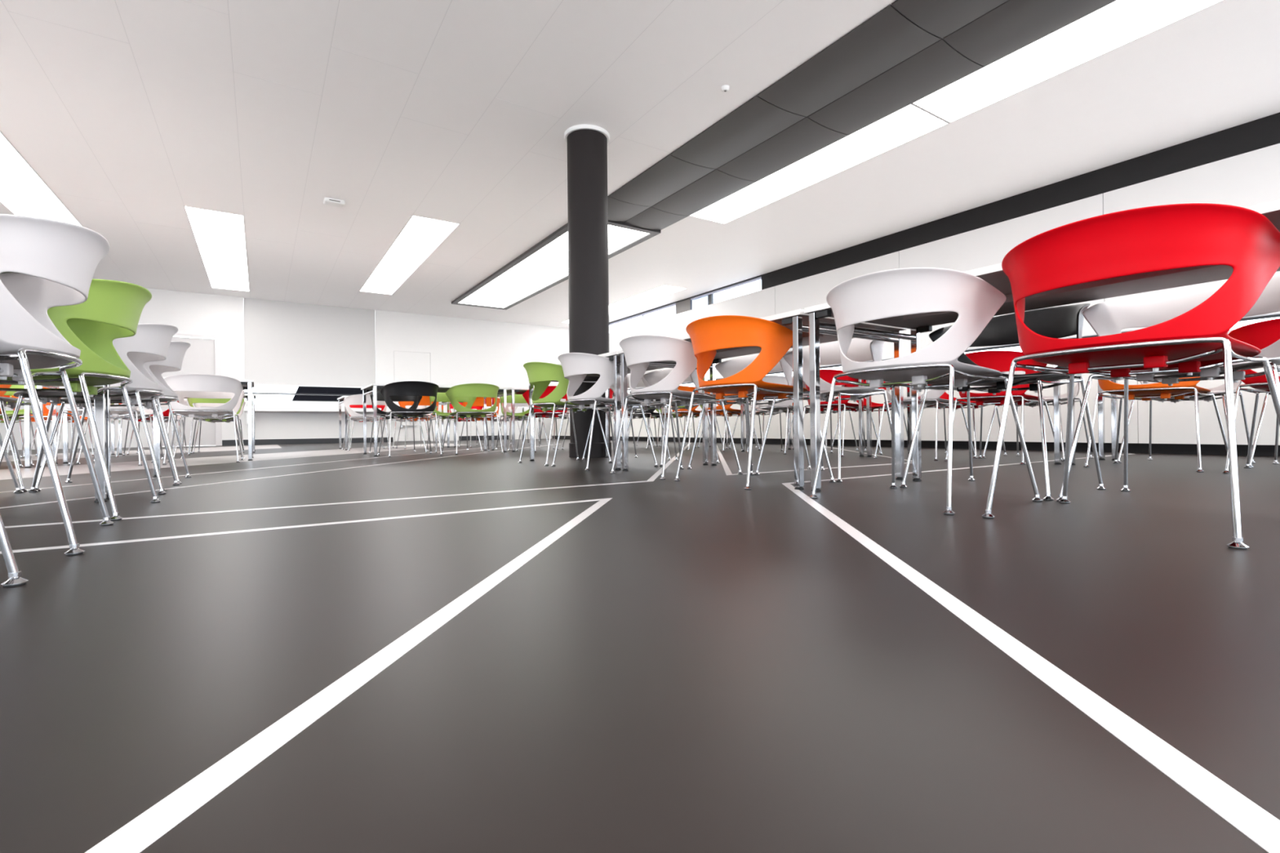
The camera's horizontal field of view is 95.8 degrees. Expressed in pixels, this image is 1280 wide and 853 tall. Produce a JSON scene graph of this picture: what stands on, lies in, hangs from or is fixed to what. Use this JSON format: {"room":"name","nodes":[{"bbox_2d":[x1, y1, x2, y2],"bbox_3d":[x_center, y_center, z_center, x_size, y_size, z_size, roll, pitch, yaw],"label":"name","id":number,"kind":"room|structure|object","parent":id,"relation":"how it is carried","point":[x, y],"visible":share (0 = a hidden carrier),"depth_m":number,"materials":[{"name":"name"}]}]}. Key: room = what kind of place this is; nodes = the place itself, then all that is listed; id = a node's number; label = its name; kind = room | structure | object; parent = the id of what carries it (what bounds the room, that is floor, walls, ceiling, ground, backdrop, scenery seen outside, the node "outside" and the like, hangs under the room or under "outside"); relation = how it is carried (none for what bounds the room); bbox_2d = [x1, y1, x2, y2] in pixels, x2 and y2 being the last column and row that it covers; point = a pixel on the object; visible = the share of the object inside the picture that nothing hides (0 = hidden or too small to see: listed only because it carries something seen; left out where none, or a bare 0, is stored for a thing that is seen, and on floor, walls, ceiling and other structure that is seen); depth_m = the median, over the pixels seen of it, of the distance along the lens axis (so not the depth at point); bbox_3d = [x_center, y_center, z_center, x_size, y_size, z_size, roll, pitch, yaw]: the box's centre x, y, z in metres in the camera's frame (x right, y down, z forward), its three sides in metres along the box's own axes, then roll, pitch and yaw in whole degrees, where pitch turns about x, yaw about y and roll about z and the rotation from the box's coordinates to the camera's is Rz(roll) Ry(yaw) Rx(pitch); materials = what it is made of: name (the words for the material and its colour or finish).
{"room":"cafeteria","nodes":[
{"label":"cafeteria","id":0,"kind":"room"},
{"bbox_2d":[0,288,568,450],"bbox_3d":[-7.971,-1.182,12.782,15.720,3.150,0.300,-1,0,-33],"label":"wall","id":1,"kind":"structure","parent":0,"point":[462,351],"depth_m":13.92,"materials":[{"name":"white paint"}]},
{"bbox_2d":[151,333,222,447],"bbox_3d":[-9.251,-0.741,11.823,1.120,2.290,0.132,-1,0,-33],"label":"door","id":2,"kind":"structure","parent":1,"relation":"in","point":[203,356],"depth_m":11.93,"materials":[{"name":"grey laminate"}]},
{"bbox_2d":[244,392,355,401],"bbox_3d":[-7.463,-1.657,13.180,2.587,2.210,0.060,-1,0,-33],"label":"window","id":3,"kind":"structure","parent":1,"relation":"in","point":[245,393],"depth_m":13.03,"materials":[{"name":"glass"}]},
{"bbox_2d":[222,437,393,445],"bbox_3d":[-7.339,0.329,12.994,3.335,0.115,0.014,-1,0,-33],"label":"baseboard","id":4,"kind":"structure","parent":1,"relation":"attached to","point":[304,441],"depth_m":12.85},
{"bbox_2d":[243,297,375,387],"bbox_3d":[-7.388,-1.831,13.063,2.579,1.862,0.026,-1,0,-33],"label":"roller blind","id":5,"kind":"object","parent":1,"relation":"attached to","point":[286,344],"visible":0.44,"depth_m":13.00,"materials":[{"name":"fabric"}]},
{"bbox_2d":[244,400,390,423],"bbox_3d":[-7.082,-0.311,12.965,2.967,0.490,0.345,-1,0,-33],"label":"window bench","id":6,"kind":"object","parent":1,"relation":"attached to","point":[260,406],"visible":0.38,"depth_m":12.57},
{"bbox_2d":[393,351,431,441],"bbox_3d":[-5.583,-0.729,14.190,0.840,2.197,0.150,-1,0,-33],"label":"door","id":7,"kind":"structure","parent":1,"relation":"in","point":[408,366],"depth_m":14.17,"materials":[{"name":"white paint"}]},
{"bbox_2d":[0,438,1279,852],"bbox_3d":[-2.400,0.389,4.044,15.820,0.151,20.800,-1,0,-33],"label":"floor","id":8,"kind":"structure","parent":0,"point":[317,647],"depth_m":0.70,"materials":[{"name":"rubber"}]},
{"bbox_2d":[0,433,23,493],"bbox_3d":[-3.057,-0.084,2.372,0.599,0.802,0.603,-1,0,-33],"label":"chair","id":9,"kind":"object","parent":8,"relation":"on","point":[18,489],"visible":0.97,"depth_m":2.74,"materials":[{"name":"white plastic"}]},
{"bbox_2d":[0,384,23,466],"bbox_3d":[-5.381,-0.054,4.553,0.603,0.802,0.599,-1,0,-33],"label":"chair","id":10,"kind":"object","parent":8,"relation":"on","point":[2,393],"visible":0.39,"depth_m":4.85,"materials":[{"name":"orange plastic"}]},
{"bbox_2d":[0,513,28,586],"bbox_3d":[-1.355,-0.105,0.753,0.599,0.802,0.603,-1,0,-14],"label":"chair","id":11,"kind":"object","parent":8,"relation":"on","point":[15,580],"visible":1,"depth_m":1.06,"materials":[{"name":"white plastic"}]},
{"bbox_2d":[0,396,37,492],"bbox_3d":[-3.403,-0.079,2.899,0.599,0.802,0.603,-1,0,-33],"label":"chair","id":12,"kind":"object","parent":8,"relation":"on","point":[11,403],"visible":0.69,"depth_m":2.82,"materials":[{"name":"white plastic"}]},
{"bbox_2d":[0,384,47,465],"bbox_3d":[-5.842,-0.048,5.255,0.603,0.802,0.599,-1,0,-33],"label":"chair","id":13,"kind":"object","parent":8,"relation":"on","point":[21,412],"visible":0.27,"depth_m":5.47,"materials":[{"name":"green plastic"}]},
{"bbox_2d":[4,386,74,460],"bbox_3d":[-6.827,-0.034,6.664,0.603,0.802,0.599,-1,0,-33],"label":"chair","id":14,"kind":"object","parent":8,"relation":"on","point":[70,417],"visible":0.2,"depth_m":6.61,"materials":[{"name":"orange plastic"}]},
{"bbox_2d":[23,385,57,467],"bbox_3d":[-5.898,-0.041,4.712,1.525,0.789,0.800,-1,0,-33],"label":"table","id":15,"kind":"object","parent":8,"relation":"on","point":[27,408],"visible":0.32,"depth_m":4.79,"materials":[{"name":"metal"}]},
{"bbox_2d":[0,271,107,502],"bbox_3d":[-2.123,-0.089,1.547,0.800,0.789,1.525,-1,0,-33],"label":"table","id":16,"kind":"object","parent":8,"relation":"on","point":[100,400],"visible":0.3,"depth_m":2.35,"materials":[{"name":"metal"}]},
{"bbox_2d":[0,213,114,555],"bbox_3d":[-1.686,-0.100,1.397,0.599,0.802,0.603,-1,0,-37],"label":"chair","id":17,"kind":"object","parent":8,"relation":"on","point":[53,263],"visible":1,"depth_m":1.39,"materials":[{"name":"white plastic"}]},
{"bbox_2d":[31,402,93,455],"bbox_3d":[-7.286,-0.028,7.363,0.603,0.802,0.599,-1,0,-33],"label":"chair","id":18,"kind":"object","parent":8,"relation":"on","point":[46,411],"visible":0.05,"depth_m":7.31,"materials":[{"name":"orange plastic"}]},
{"bbox_2d":[0,279,160,520],"bbox_3d":[-2.055,-0.095,1.968,0.599,0.802,0.603,-1,0,-29],"label":"chair","id":19,"kind":"object","parent":8,"relation":"on","point":[112,310],"visible":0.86,"depth_m":1.96,"materials":[{"name":"green plastic"}]},
{"bbox_2d":[0,323,179,494],"bbox_3d":[-2.552,-0.088,2.716,0.599,0.802,0.603,-1,0,-33],"label":"chair","id":20,"kind":"object","parent":8,"relation":"on","point":[151,342],"visible":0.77,"depth_m":2.67,"materials":[{"name":"white plastic"}]},
{"bbox_2d":[54,382,152,466],"bbox_3d":[-4.654,-0.061,5.030,0.603,0.802,0.599,-1,0,-33],"label":"chair","id":21,"kind":"object","parent":8,"relation":"on","point":[121,412],"visible":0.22,"depth_m":4.94,"materials":[{"name":"white plastic"}]},
{"bbox_2d":[35,341,191,491],"bbox_3d":[-2.892,-0.084,3.234,0.599,0.802,0.603,-1,0,-33],"label":"chair","id":22,"kind":"object","parent":8,"relation":"on","point":[177,349],"visible":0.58,"depth_m":3.24,"materials":[{"name":"white plastic"}]},
{"bbox_2d":[75,403,164,464],"bbox_3d":[-5.115,-0.054,5.732,0.603,0.802,0.599,-1,0,-33],"label":"chair","id":23,"kind":"object","parent":8,"relation":"on","point":[148,412],"visible":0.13,"depth_m":5.68,"materials":[{"name":"white plastic"}]},
{"bbox_2d":[105,384,161,500],"bbox_3d":[-2.965,-0.077,2.831,0.800,0.789,1.525,-1,0,-33],"label":"table","id":24,"kind":"object","parent":8,"relation":"on","point":[157,446],"visible":0.16,"depth_m":2.44,"materials":[{"name":"metal"}]},
{"bbox_2d":[36,377,254,467],"bbox_3d":[-4.619,-0.053,5.551,1.525,0.789,0.800,-1,0,-33],"label":"table","id":25,"kind":"object","parent":8,"relation":"on","point":[248,384],"visible":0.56,"depth_m":5.59,"materials":[{"name":"metal"}]},
{"bbox_2d":[115,400,181,457],"bbox_3d":[-6.075,-0.041,7.158,0.603,0.802,0.599,-1,0,-33],"label":"chair","id":26,"kind":"object","parent":8,"relation":"on","point":[166,414],"visible":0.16,"depth_m":7.10,"materials":[{"name":"silver plastic"}]},
{"bbox_2d":[126,398,187,454],"bbox_3d":[-6.534,-0.035,7.857,0.603,0.802,0.599,-1,0,-33],"label":"chair","id":27,"kind":"object","parent":8,"relation":"on","point":[179,417],"visible":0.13,"depth_m":7.91,"materials":[{"name":"white plastic"}]},
{"bbox_2d":[118,393,256,454],"bbox_3d":[-6.021,-0.034,7.687,1.525,0.789,0.800,-1,0,-33],"label":"table","id":28,"kind":"object","parent":8,"relation":"on","point":[246,395],"visible":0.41,"depth_m":7.76,"materials":[{"name":"metal"}]},
{"bbox_2d":[162,373,244,465],"bbox_3d":[-4.077,-0.066,5.409,0.603,0.802,0.599,-1,0,-33],"label":"chair","id":29,"kind":"object","parent":8,"relation":"on","point":[183,382],"visible":0.89,"depth_m":5.24,"materials":[{"name":"white plastic"}]},
{"bbox_2d":[173,389,244,461],"bbox_3d":[-4.538,-0.060,6.111,0.603,0.802,0.599,-1,0,-33],"label":"chair","id":30,"kind":"object","parent":8,"relation":"on","point":[181,394],"visible":0.38,"depth_m":6.22,"materials":[{"name":"white plastic"}]},
{"bbox_2d":[187,397,244,455],"bbox_3d":[-5.515,-0.046,7.526,0.603,0.802,0.599,-1,0,-33],"label":"chair","id":31,"kind":"object","parent":8,"relation":"on","point":[191,401],"visible":0.42,"depth_m":7.34,"materials":[{"name":"green plastic"}]},
{"bbox_2d":[192,400,245,453],"bbox_3d":[-5.973,-0.040,8.225,0.603,0.802,0.599,-1,0,-33],"label":"chair","id":32,"kind":"object","parent":8,"relation":"on","point":[197,405],"visible":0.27,"depth_m":8.27,"materials":[{"name":"white plastic"}]},
{"bbox_2d":[341,394,389,450],"bbox_3d":[-4.027,-0.060,8.503,0.603,0.802,0.599,-1,0,-33],"label":"chair","id":33,"kind":"object","parent":8,"relation":"on","point":[357,399],"visible":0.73,"depth_m":8.27,"materials":[{"name":"white plastic"}]},
{"bbox_2d":[347,404,391,448],"bbox_3d":[-4.377,-0.055,9.273,0.603,0.802,0.599,-1,0,-33],"label":"chair","id":34,"kind":"object","parent":8,"relation":"on","point":[382,406],"visible":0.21,"depth_m":9.39,"materials":[{"name":"red plastic"}]},
{"bbox_2d":[337,395,449,449],"bbox_3d":[-3.865,-0.054,9.103,1.525,0.789,0.800,-1,0,-33],"label":"table","id":35,"kind":"object","parent":8,"relation":"on","point":[340,399],"visible":0.48,"depth_m":9.00,"materials":[{"name":"metal"}]},
{"bbox_2d":[368,390,427,453],"bbox_3d":[-3.000,-0.074,7.120,0.603,0.802,0.599,-1,0,-33],"label":"chair","id":36,"kind":"object","parent":8,"relation":"on","point":[416,399],"visible":0.46,"depth_m":7.24,"materials":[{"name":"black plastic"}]},
{"bbox_2d":[377,381,442,457],"bbox_3d":[-2.547,-0.081,6.413,0.603,0.802,0.599,-1,0,-33],"label":"chair","id":37,"kind":"object","parent":8,"relation":"on","point":[402,388],"visible":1,"depth_m":6.21,"materials":[{"name":"black plastic"}]},
{"bbox_2d":[395,395,442,448],"bbox_3d":[-3.400,-0.066,8.914,0.603,0.802,0.599,-1,0,-33],"label":"chair","id":38,"kind":"object","parent":8,"relation":"on","point":[424,401],"visible":0.45,"depth_m":8.74,"materials":[{"name":"orange plastic"}]},
{"bbox_2d":[360,383,507,456],"bbox_3d":[-2.463,-0.073,6.967,1.525,0.789,0.800,-1,0,-33],"label":"table","id":39,"kind":"object","parent":8,"relation":"on","point":[371,388],"visible":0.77,"depth_m":6.87,"materials":[{"name":"metal"}]},
{"bbox_2d":[426,392,483,453],"bbox_3d":[-2.427,-0.080,7.496,0.603,0.802,0.599,-1,0,-33],"label":"chair","id":40,"kind":"object","parent":8,"relation":"on","point":[441,397],"visible":0.62,"depth_m":7.64,"materials":[{"name":"green plastic"}]},
{"bbox_2d":[441,382,503,454],"bbox_3d":[-1.966,-0.086,6.794,0.603,0.802,0.599,-1,0,-33],"label":"chair","id":41,"kind":"object","parent":8,"relation":"on","point":[484,390],"visible":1,"depth_m":6.59,"materials":[{"name":"green plastic"}]},
{"bbox_2d":[458,396,503,447],"bbox_3d":[-2.589,-0.074,9.446,0.603,0.802,0.599,-1,0,-33],"label":"chair","id":42,"kind":"object","parent":8,"relation":"on","point":[478,402],"visible":0.53,"depth_m":9.27,"materials":[{"name":"orange plastic"}]},
{"bbox_2d":[440,400,541,447],"bbox_3d":[-2.561,-0.066,9.959,1.525,0.789,0.800,-1,0,-33],"label":"table","id":43,"kind":"object","parent":8,"relation":"on","point":[442,405],"visible":0.16,"depth_m":9.86,"materials":[{"name":"metal"}]},
{"bbox_2d":[497,402,540,446],"bbox_3d":[-2.054,-0.079,9.798,0.603,0.802,0.599,-1,0,-33],"label":"chair","id":44,"kind":"object","parent":8,"relation":"on","point":[508,405],"visible":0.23,"depth_m":9.61,"materials":[{"name":"white plastic"}]},
{"bbox_2d":[495,393,550,450],"bbox_3d":[-1.646,-0.087,8.009,0.603,0.802,0.599,-1,0,-33],"label":"chair","id":45,"kind":"object","parent":8,"relation":"on","point":[518,398],"visible":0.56,"depth_m":8.13,"materials":[{"name":"green plastic"}]},
{"bbox_2d":[515,386,569,452],"bbox_3d":[-1.185,-0.093,7.307,0.603,0.802,0.599,-1,0,-33],"label":"chair","id":46,"kind":"object","parent":8,"relation":"on","point":[538,413],"visible":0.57,"depth_m":7.12,"materials":[{"name":"red plastic"}]},
{"bbox_2d":[490,387,614,452],"bbox_3d":[-1.159,-0.086,7.823,1.525,0.789,0.800,-1,0,-33],"label":"table","id":47,"kind":"object","parent":8,"relation":"on","point":[510,391],"visible":0.33,"depth_m":7.16,"materials":[{"name":"metal"}]},
{"bbox_2d":[518,361,612,466],"bbox_3d":[-0.633,-0.105,4.717,0.599,0.802,0.603,-1,0,-33],"label":"chair","id":48,"kind":"object","parent":8,"relation":"on","point":[540,375],"visible":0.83,"depth_m":4.50,"materials":[{"name":"green plastic"}]},
{"bbox_2d":[564,124,611,457],"bbox_3d":[-0.503,-1.278,5.668,0.444,3.150,0.444,-1,0,-33],"label":"column","id":49,"kind":"structure","parent":8,"relation":"on","point":[587,144],"depth_m":5.50,"materials":[{"name":"paint"}]},
{"bbox_2d":[551,352,658,471],"bbox_3d":[-0.279,-0.110,4.196,0.599,0.802,0.603,-1,0,-33],"label":"chair","id":50,"kind":"object","parent":8,"relation":"on","point":[575,366],"visible":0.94,"depth_m":3.97,"materials":[{"name":"white plastic"}]},
{"bbox_2d":[528,351,708,470],"bbox_3d":[-0.235,-0.102,4.661,0.800,0.789,1.525,-1,0,-33],"label":"table","id":51,"kind":"object","parent":8,"relation":"on","point":[615,356],"visible":0.51,"depth_m":4.24,"materials":[{"name":"metal"}]},
{"bbox_2d":[582,368,671,459],"bbox_3d":[-0.115,-0.110,5.057,0.599,0.802,0.603,-1,0,-33],"label":"chair","id":52,"kind":"object","parent":8,"relation":"on","point":[642,383],"visible":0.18,"depth_m":5.13,"materials":[{"name":"white plastic"}]},
{"bbox_2d":[627,391,681,448],"bbox_3d":[0.167,-0.106,8.185,0.599,0.802,0.603,-1,0,-33],"label":"chair","id":53,"kind":"object","parent":8,"relation":"on","point":[649,413],"visible":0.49,"depth_m":8.04,"materials":[{"name":"silver plastic"}]},
{"bbox_2d":[621,368,719,466],"bbox_3d":[0.231,-0.114,4.531,0.599,0.802,0.603,-1,0,-33],"label":"chair","id":54,"kind":"object","parent":8,"relation":"on","point":[652,378],"visible":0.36,"depth_m":4.56,"materials":[{"name":"white plastic"}]},
{"bbox_2d":[609,334,742,479],"bbox_3d":[0.193,-0.116,3.477,0.599,0.802,0.603,-1,0,-33],"label":"chair","id":55,"kind":"object","parent":8,"relation":"on","point":[640,350],"visible":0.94,"depth_m":3.25,"materials":[{"name":"white plastic"}]},
{"bbox_2d":[663,385,724,449],"bbox_3d":[0.666,-0.113,7.424,0.599,0.802,0.603,-1,0,-33],"label":"chair","id":56,"kind":"object","parent":8,"relation":"on","point":[680,411],"visible":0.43,"depth_m":7.21,"materials":[{"name":"orange plastic"}]},
{"bbox_2d":[694,391,760,451],"bbox_3d":[1.012,-0.118,6.898,0.599,0.802,0.603,-1,0,-33],"label":"chair","id":57,"kind":"object","parent":8,"relation":"on","point":[719,411],"visible":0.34,"depth_m":6.71,"materials":[{"name":"orange plastic"}]},
{"bbox_2d":[665,386,791,451],"bbox_3d":[1.070,-0.111,7.317,0.800,0.789,1.525,-1,0,-33],"label":"table","id":58,"kind":"object","parent":8,"relation":"on","point":[742,406],"visible":0.34,"depth_m":6.90,"materials":[{"name":"metal"}]},
{"bbox_2d":[687,348,810,469],"bbox_3d":[0.719,-0.121,3.787,0.599,0.802,0.603,-1,0,-33],"label":"chair","id":59,"kind":"object","parent":8,"relation":"on","point":[727,368],"visible":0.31,"depth_m":3.86,"materials":[{"name":"white plastic"}]},
{"bbox_2d":[674,315,835,489],"bbox_3d":[0.554,-0.121,2.936,0.599,0.802,0.603,-1,0,-33],"label":"chair","id":60,"kind":"object","parent":8,"relation":"on","point":[708,335],"visible":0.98,"depth_m":2.71,"materials":[{"name":"orange plastic"}]},
{"bbox_2d":[728,400,792,448],"bbox_3d":[1.529,-0.123,7.237,0.599,0.802,0.603,-1,0,-33],"label":"chair","id":61,"kind":"object","parent":8,"relation":"on","point":[757,412],"visible":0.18,"depth_m":7.31,"materials":[{"name":"white plastic"}]},
{"bbox_2d":[617,309,906,489],"bbox_3d":[0.614,-0.114,3.367,0.800,0.789,1.525,-1,0,-33],"label":"table","id":62,"kind":"object","parent":8,"relation":"on","point":[797,321],"visible":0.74,"depth_m":2.94,"materials":[{"name":"metal"}]},
{"bbox_2d":[746,375,823,454],"bbox_3d":[1.517,-0.125,6.128,0.599,0.802,0.603,-1,0,-33],"label":"chair","id":63,"kind":"object","parent":8,"relation":"on","point":[785,406],"visible":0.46,"depth_m":5.90,"materials":[{"name":"white plastic"}]},
{"bbox_2d":[783,385,858,452],"bbox_3d":[2.034,-0.130,6.468,0.599,0.802,0.603,-1,0,-33],"label":"chair","id":64,"kind":"object","parent":8,"relation":"on","point":[832,411],"visible":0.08,"depth_m":6.38,"materials":[{"name":"white plastic"}]},
{"bbox_2d":[754,337,895,482],"bbox_3d":[1.065,-0.126,3.260,0.599,0.802,0.603,-1,0,-33],"label":"chair","id":65,"kind":"object","parent":8,"relation":"on","point":[860,349],"visible":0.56,"depth_m":3.35,"materials":[{"name":"white plastic"}]},
{"bbox_2d":[745,376,911,456],"bbox_3d":[1.912,-0.122,6.033,0.800,0.789,1.525,-1,0,-33],"label":"table","id":66,"kind":"object","parent":8,"relation":"on","point":[861,452],"visible":0.12,"depth_m":5.22,"materials":[{"name":"white metal"}]},
{"bbox_2d":[803,368,883,457],"bbox_3d":[1.890,-0.130,5.560,0.599,0.802,0.603,-1,0,-33],"label":"chair","id":67,"kind":"object","parent":8,"relation":"on","point":[826,375],"visible":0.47,"depth_m":5.34,"materials":[{"name":"red plastic"}]},
{"bbox_2d":[829,380,907,454],"bbox_3d":[2.379,-0.135,5.941,0.599,0.802,0.603,-1,0,-33],"label":"chair","id":68,"kind":"object","parent":8,"relation":"on","point":[873,406],"visible":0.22,"depth_m":6.02,"materials":[{"name":"red plastic"}]},
{"bbox_2d":[872,381,977,460],"bbox_3d":[2.362,-0.137,4.841,0.599,0.802,0.603,-1,0,-33],"label":"chair","id":69,"kind":"object","parent":8,"relation":"on","point":[932,398],"visible":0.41,"depth_m":4.71,"materials":[{"name":"white plastic"}]},
{"bbox_2d":[808,267,1043,515],"bbox_3d":[1.034,-0.128,2.164,0.599,0.802,0.603,-1,0,-33],"label":"chair","id":70,"kind":"object","parent":8,"relation":"on","point":[895,292],"visible":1,"depth_m":1.95,"materials":[{"name":"white plastic"}]},
{"bbox_2d":[927,384,1007,457],"bbox_3d":[2.868,-0.141,5.197,0.599,0.802,0.603,-1,0,-33],"label":"chair","id":71,"kind":"object","parent":8,"relation":"on","point":[944,396],"visible":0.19,"depth_m":5.11,"materials":[{"name":"red plastic"}]},
{"bbox_2d":[866,364,1105,464],"bbox_3d":[2.755,-0.134,4.749,0.800,0.789,1.525,-1,0,-33],"label":"table","id":72,"kind":"object","parent":8,"relation":"on","point":[1057,419],"visible":0.3,"depth_m":4.33,"materials":[{"name":"white metal"}]},
{"bbox_2d":[899,303,1106,500],"bbox_3d":[1.564,-0.133,2.499,0.599,0.802,0.603,-1,0,-33],"label":"chair","id":73,"kind":"object","parent":8,"relation":"on","point":[1060,322],"visible":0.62,"depth_m":2.55,"materials":[{"name":"black plastic"}]},
{"bbox_2d":[944,350,1063,464],"bbox_3d":[2.697,-0.141,4.331,0.599,0.802,0.603,-1,0,-33],"label":"chair","id":74,"kind":"object","parent":8,"relation":"on","point":[1001,361],"visible":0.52,"depth_m":4.14,"materials":[{"name":"red plastic"}]},
{"bbox_2d":[982,364,1093,461],"bbox_3d":[3.213,-0.146,4.670,0.599,0.802,0.603,-1,0,-33],"label":"chair","id":75,"kind":"object","parent":8,"relation":"on","point":[1049,399],"visible":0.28,"depth_m":4.65,"materials":[{"name":"white plastic"}]},
{"bbox_2d":[804,200,1279,491],"bbox_3d":[1.464,-0.126,2.072,0.800,0.789,1.525,-1,0,-33],"label":"table","id":76,"kind":"object","parent":8,"relation":"on","point":[918,323],"visible":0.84,"depth_m":2.33,"materials":[{"name":"white laminate"}]},
{"bbox_2d":[981,203,1279,549],"bbox_3d":[1.397,-0.133,1.639,0.599,0.802,0.603,-1,0,-32],"label":"chair","id":77,"kind":"object","parent":8,"relation":"on","point":[1147,239],"visible":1,"depth_m":1.44,"materials":[{"name":"red plastic"}]},
{"bbox_2d":[1066,329,1233,465],"bbox_3d":[3.598,-0.146,3.465,0.800,0.789,1.525,-1,0,-33],"label":"table","id":78,"kind":"object","parent":8,"relation":"on","point":[1113,401],"visible":0.17,"depth_m":4.26,"materials":[{"name":"white metal"}]},
{"bbox_2d":[1083,377,1229,471],"bbox_3d":[3.188,-0.148,3.583,0.599,0.802,0.603,-1,0,-33],"label":"chair","id":79,"kind":"object","parent":8,"relation":"on","point":[1155,391],"visible":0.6,"depth_m":3.50,"materials":[{"name":"orange plastic"}]},
{"bbox_2d":[1055,272,1279,501],"bbox_3d":[1.899,-0.138,1.989,0.599,0.802,0.603,-1,0,-33],"label":"chair","id":80,"kind":"object","parent":8,"relation":"on","point":[1152,308],"visible":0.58,"depth_m":2.19,"materials":[{"name":"white plastic"}]},
{"bbox_2d":[1117,374,1256,466],"bbox_3d":[3.704,-0.153,3.922,0.599,0.802,0.603,-1,0,-33],"label":"chair","id":81,"kind":"object","parent":8,"relation":"on","point":[1220,390],"visible":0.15,"depth_m":3.90,"materials":[{"name":"white plastic"}]},
{"bbox_2d":[1222,318,1279,473],"bbox_3d":[3.536,-0.153,3.052,0.599,0.802,0.603,-1,0,-33],"label":"chair","id":82,"kind":"object","parent":8,"relation":"on","point":[1260,335],"visible":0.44,"depth_m":3.08,"materials":[{"name":"red plastic"}]},
{"bbox_2d":[1249,371,1279,467],"bbox_3d":[4.053,-0.158,3.391,0.599,0.802,0.603,-1,0,-33],"label":"chair","id":83,"kind":"object","parent":8,"relation":"on","point":[1267,394],"visible":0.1,"depth_m":3.47,"materials":[{"name":"white plastic"}]},
{"bbox_2d":[0,0,1279,328],"bbox_3d":[-2.435,-2.910,4.051,15.820,0.151,20.800,-1,0,-33],"label":"ceiling","id":84,"kind":"structure","parent":0,"point":[133,113],"depth_m":5.40,"materials":[{"name":"paint"}]},
{"bbox_2d":[0,131,83,226],"bbox_3d":[-6.355,-2.787,5.364,0.625,0.005,5.900,-1,0,-33],"label":"recessed light","id":85,"kind":"object","parent":84,"relation":"in","point":[23,192],"visible":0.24,"depth_m":6.83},
{"bbox_2d":[183,205,249,291],"bbox_3d":[-6.863,-2.773,9.546,0.625,0.005,4.950,-1,0,-33],"label":"recessed light","id":86,"kind":"object","parent":84,"relation":"in","point":[220,237],"visible":1,"depth_m":8.87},
{"bbox_2d":[359,214,459,294],"bbox_3d":[-4.133,-2.801,9.951,0.625,0.005,4.970,-1,0,-33],"label":"recessed light","id":87,"kind":"object","parent":84,"relation":"in","point":[420,237],"visible":1,"depth_m":9.32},
{"bbox_2d":[451,220,660,309],"bbox_3d":[-1.968,-2.804,10.684,1.280,0.044,6.320,-1,0,-33],"label":"ceiling light","id":88,"kind":"object","parent":84,"relation":"attached to","point":[543,266],"visible":0.83,"depth_m":10.34,"materials":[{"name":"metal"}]},
{"bbox_2d":[561,284,687,323],"bbox_3d":[-0.580,-2.832,13.772,0.590,0.005,4.780,-1,0,-33],"label":"recessed light","id":89,"kind":"object","parent":84,"relation":"in","point":[664,290],"visible":0.69,"depth_m":12.79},
{"bbox_2d":[690,103,949,224],"bbox_3d":[1.804,-2.872,6.659,0.630,0.005,3.190,-1,0,-33],"label":"recessed light","id":90,"kind":"object","parent":84,"relation":"in","point":[910,122],"visible":1,"depth_m":6.26,"materials":[{"name":"plastic"}]},
{"bbox_2d":[607,0,1115,230],"bbox_3d":[3.143,-2.880,2.891,1.255,0.033,12.292,-1,0,-33],"label":"ceiling beam","id":91,"kind":"structure","parent":84,"relation":"attached to","point":[908,51],"depth_m":4.91,"materials":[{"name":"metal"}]},
{"bbox_2d":[912,0,1223,123],"bbox_3d":[3.567,-2.897,3.973,0.630,0.005,3.223,-1,0,-33],"label":"recessed light","id":92,"kind":"object","parent":84,"relation":"in","point":[1119,23],"visible":1,"depth_m":4.46,"materials":[{"name":"plastic"}]},
{"bbox_2d":[551,364,1279,444],"bbox_3d":[3.600,-0.275,7.778,1.279,0.885,20.026,-1,0,-33],"label":"wall","id":93,"kind":"structure","parent":0,"point":[1172,423],"depth_m":5.83,"materials":[{"name":"paint"}]},
{"bbox_2d":[552,435,1279,456],"bbox_3d":[3.167,0.217,7.489,0.170,0.090,20.030,-1,0,-33],"label":"baseboard","id":94,"kind":"structure","parent":93,"relation":"attached to","point":[1156,448],"depth_m":5.83,"materials":[{"name":"black paint"}]},
{"bbox_2d":[608,142,1279,389],"bbox_3d":[4.134,-1.174,8.346,0.250,2.855,20.400,-1,0,-33],"label":"wall","id":95,"kind":"structure","parent":0,"point":[1252,178],"depth_m":7.40,"materials":[{"name":"paint"}]},
{"bbox_2d":[608,275,761,325],"bbox_3d":[0.409,-2.698,13.907,0.110,0.291,7.038,-1,0,-33],"label":"window","id":96,"kind":"structure","parent":95,"relation":"in","point":[710,294],"depth_m":12.81,"materials":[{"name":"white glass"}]},
{"bbox_2d":[627,314,1279,390],"bbox_3d":[4.133,-0.919,8.343,0.040,0.224,20.400,-1,0,-33],"label":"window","id":97,"kind":"structure","parent":95,"relation":"in","point":[1274,315],"depth_m":7.44,"materials":[{"name":"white glass"}]},
{"bbox_2d":[761,112,1279,289],"bbox_3d":[5.986,-2.776,5.366,0.060,0.291,13.360,-1,0,-33],"label":"trim","id":98,"kind":"structure","parent":95,"relation":"attached to","point":[1263,132],"depth_m":6.82,"materials":[{"name":"black paint"}]},
{"label":"outside","id":99,"kind":"structure","parent":0,"visible":0},
{"bbox_2d":[292,386,370,401],"bbox_3d":[-7.328,-1.500,19.726,8.580,3.800,5.000,-1,0,-33],"label":"building","id":100,"kind":"structure","parent":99,"point":[301,389],"depth_m":15.90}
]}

